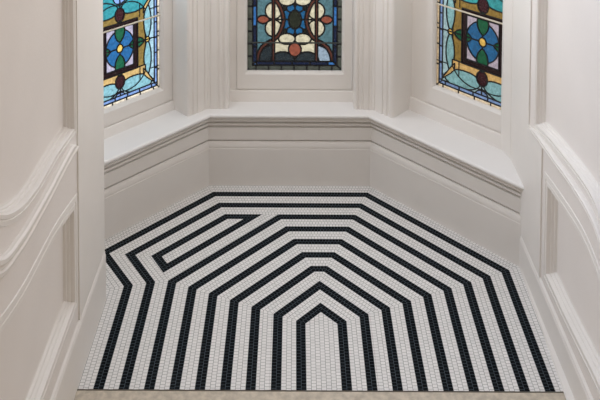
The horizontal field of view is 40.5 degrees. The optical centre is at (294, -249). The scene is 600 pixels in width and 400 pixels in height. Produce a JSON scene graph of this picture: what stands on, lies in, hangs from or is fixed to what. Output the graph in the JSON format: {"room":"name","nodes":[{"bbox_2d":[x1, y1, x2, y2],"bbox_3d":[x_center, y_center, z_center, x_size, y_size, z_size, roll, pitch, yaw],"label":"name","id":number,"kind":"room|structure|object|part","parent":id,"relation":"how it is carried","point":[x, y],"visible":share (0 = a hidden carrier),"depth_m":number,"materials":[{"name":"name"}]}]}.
{"room":"stair landing","nodes":[
{"label":"stair landing","id":0,"kind":"room"},
{"bbox_2d":[0,0,105,399],"bbox_3d":[-1.149,1.724,3.186,0.195,2.900,2.700,0,3,0],"label":"wall","id":1,"kind":"structure","parent":0,"point":[53,256],"depth_m":3.66,"materials":[{"name":"white paint"}]},
{"bbox_3d":[-1.096,1.331,3.022,0.052,1.198,1.910,0,3,0],"label":"panel moulding","id":2,"kind":"part","parent":1,"relation":"part of","materials":[{"name":"white paint"}]},
{"bbox_3d":[-1.099,2.200,3.065,0.052,1.238,1.910,0,3,0],"label":"panel moulding","id":3,"kind":"part","parent":1,"relation":"part of","materials":[{"name":"white paint"}]},
{"bbox_3d":[-1.064,1.628,3.041,0.025,0.746,1.920,0,3,0],"label":"dado rail","id":4,"kind":"part","parent":1,"relation":"part of","materials":[{"name":"white paint"}]},
{"bbox_2d":[104,118,521,212],"bbox_3d":[0.058,2.666,5.396,3.182,0.186,1.211,0,3,0],"label":"molding","id":5,"kind":"structure","parent":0,"point":[218,128],"depth_m":5.55,"materials":[{"name":"white paint"}]},
{"bbox_2d":[103,0,174,138],"bbox_3d":[-1.153,1.436,5.451,1.040,2.250,0.116,-3,4,-45],"label":"window","id":6,"kind":"structure","parent":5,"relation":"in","point":[137,34],"depth_m":5.55,"materials":[{"name":"multicoloured glass"}]},
{"bbox_3d":[-1.173,1.649,5.445,0.638,1.434,0.001,-3,4,-45],"label":"stained glass","id":7,"kind":"part","parent":6,"relation":"part of","materials":[{"name":"multicoloured glass"}]},
{"bbox_3d":[-1.164,1.436,5.462,1.040,2.250,0.084,-3,4,-45],"label":"casing","id":8,"kind":"part","parent":6,"relation":"part of","materials":[{"name":"white paint"}]},
{"bbox_3d":[-1.132,2.508,5.480,1.040,0.059,0.046,-3,4,-45],"label":"sub sill","id":9,"kind":"part","parent":6,"relation":"part of","materials":[{"name":"white paint"}]},
{"bbox_2d":[104,140,208,238],"bbox_3d":[-1.023,2.905,5.504,1.146,0.312,0.300,-3,4,-45],"label":"baseboard","id":10,"kind":"structure","parent":5,"relation":"attached to","point":[145,193],"depth_m":5.39,"materials":[{"name":"white paint"}]},
{"bbox_2d":[208,140,370,185],"bbox_3d":[-0.034,2.891,5.864,1.378,0.312,0.300,0,3,0],"label":"baseboard","id":11,"kind":"structure","parent":5,"relation":"attached to","point":[231,162],"depth_m":5.71,"materials":[{"name":"white paint"}]},
{"bbox_2d":[230,0,352,101],"bbox_3d":[0.007,1.421,5.858,1.140,2.250,0.116,0,3,0],"label":"window","id":12,"kind":"structure","parent":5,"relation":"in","point":[281,50],"depth_m":5.88,"materials":[{"name":"multicoloured glass"}]},
{"bbox_3d":[0.003,2.485,5.875,1.140,0.076,0.046,0,3,0],"label":"sub sill","id":13,"kind":"part","parent":12,"relation":"part of","materials":[{"name":"white paint"}]},
{"bbox_3d":[0.004,1.565,5.867,0.684,1.498,0.001,0,3,0],"label":"stained glass","id":14,"kind":"part","parent":12,"relation":"part of","materials":[{"name":"multicoloured glass"}]},
{"bbox_2d":[104,102,523,189],"bbox_3d":[0.058,2.559,5.412,3.267,0.026,1.289,0,3,0],"label":"window sill","id":15,"kind":"structure","parent":5,"relation":"on","point":[489,159],"depth_m":5.48,"materials":[{"name":"white paint"}]},
{"bbox_2d":[172,0,229,115],"bbox_3d":[-0.636,1.413,5.735,0.472,2.227,0.205,-1,3,-23],"label":"pilaster","id":16,"kind":"object","parent":15,"relation":"on","point":[200,28],"visible":0.94,"depth_m":5.71,"materials":[{"name":"white paint"}]},
{"bbox_2d":[353,0,411,117],"bbox_3d":[0.593,1.418,5.730,0.458,2.227,0.207,2,3,25],"label":"pilaster","id":17,"kind":"object","parent":15,"relation":"on","point":[382,29],"visible":0.97,"depth_m":5.70,"materials":[{"name":"white paint"}]},
{"bbox_2d":[369,141,520,265],"bbox_3d":[1.045,2.918,5.410,0.300,0.312,1.404,-3,4,-45],"label":"baseboard","id":18,"kind":"structure","parent":5,"relation":"attached to","point":[494,226],"depth_m":5.25,"materials":[{"name":"white paint"}]},
{"bbox_2d":[77,185,563,392],"bbox_3d":[0.029,3.167,4.979,2.960,0.150,1.960,0,3,0],"label":"floor","id":19,"kind":"structure","parent":0,"point":[222,287],"depth_m":4.57,"materials":[{"name":"white tile"}]},
{"bbox_2d":[74,390,565,399],"bbox_3d":[0.146,3.270,2.956,2.720,0.146,2.090,0,3,0],"label":"threshold","id":20,"kind":"object","parent":19,"relation":"on","point":[80,394],"visible":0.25,"depth_m":3.97,"materials":[{"name":"stone"}]},
{"bbox_2d":[409,0,502,149],"bbox_3d":[1.205,1.449,5.386,0.116,2.250,1.120,-3,4,-45],"label":"window","id":21,"kind":"structure","parent":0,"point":[456,72],"depth_m":5.49,"materials":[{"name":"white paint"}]},
{"bbox_3d":[1.176,2.506,5.414,0.046,0.088,1.120,-3,4,-45],"label":"sub sill","id":22,"kind":"part","parent":21,"relation":"part of","materials":[{"name":"white paint"}]},
{"bbox_3d":[1.248,1.561,5.352,0.001,1.530,0.722,-3,4,-45],"label":"stained glass","id":23,"kind":"part","parent":21,"relation":"part of","materials":[{"name":"multicoloured glass"}]},
{"bbox_2d":[510,0,599,399],"bbox_3d":[1.433,1.721,3.458,0.220,2.900,3.250,0,3,0],"label":"wall","id":24,"kind":"structure","parent":0,"point":[555,141],"depth_m":4.25,"materials":[{"name":"white paint"}]},
{"bbox_2d":[501,0,512,157],"bbox_3d":[1.448,1.375,5.143,0.216,2.376,0.150,0,3,0],"label":"window trim","id":25,"kind":"structure","parent":24,"relation":"attached to","point":[507,24],"depth_m":5.15,"materials":[{"name":"white paint"}]},
{"bbox_3d":[1.358,2.237,3.414,0.025,0.234,2.613,0,3,0],"label":"dado rail","id":26,"kind":"part","parent":24,"relation":"part of","materials":[{"name":"white paint"}]},
{"bbox_3d":[1.395,1.502,3.340,0.052,1.550,2.535,0,3,0],"label":"panel moulding","id":27,"kind":"part","parent":24,"relation":"part of","materials":[{"name":"white paint"}]},
{"bbox_3d":[1.390,2.619,3.293,0.052,0.664,2.330,0,3,0],"label":"panel moulding","id":28,"kind":"part","parent":24,"relation":"part of","materials":[{"name":"white paint"}]}
]}

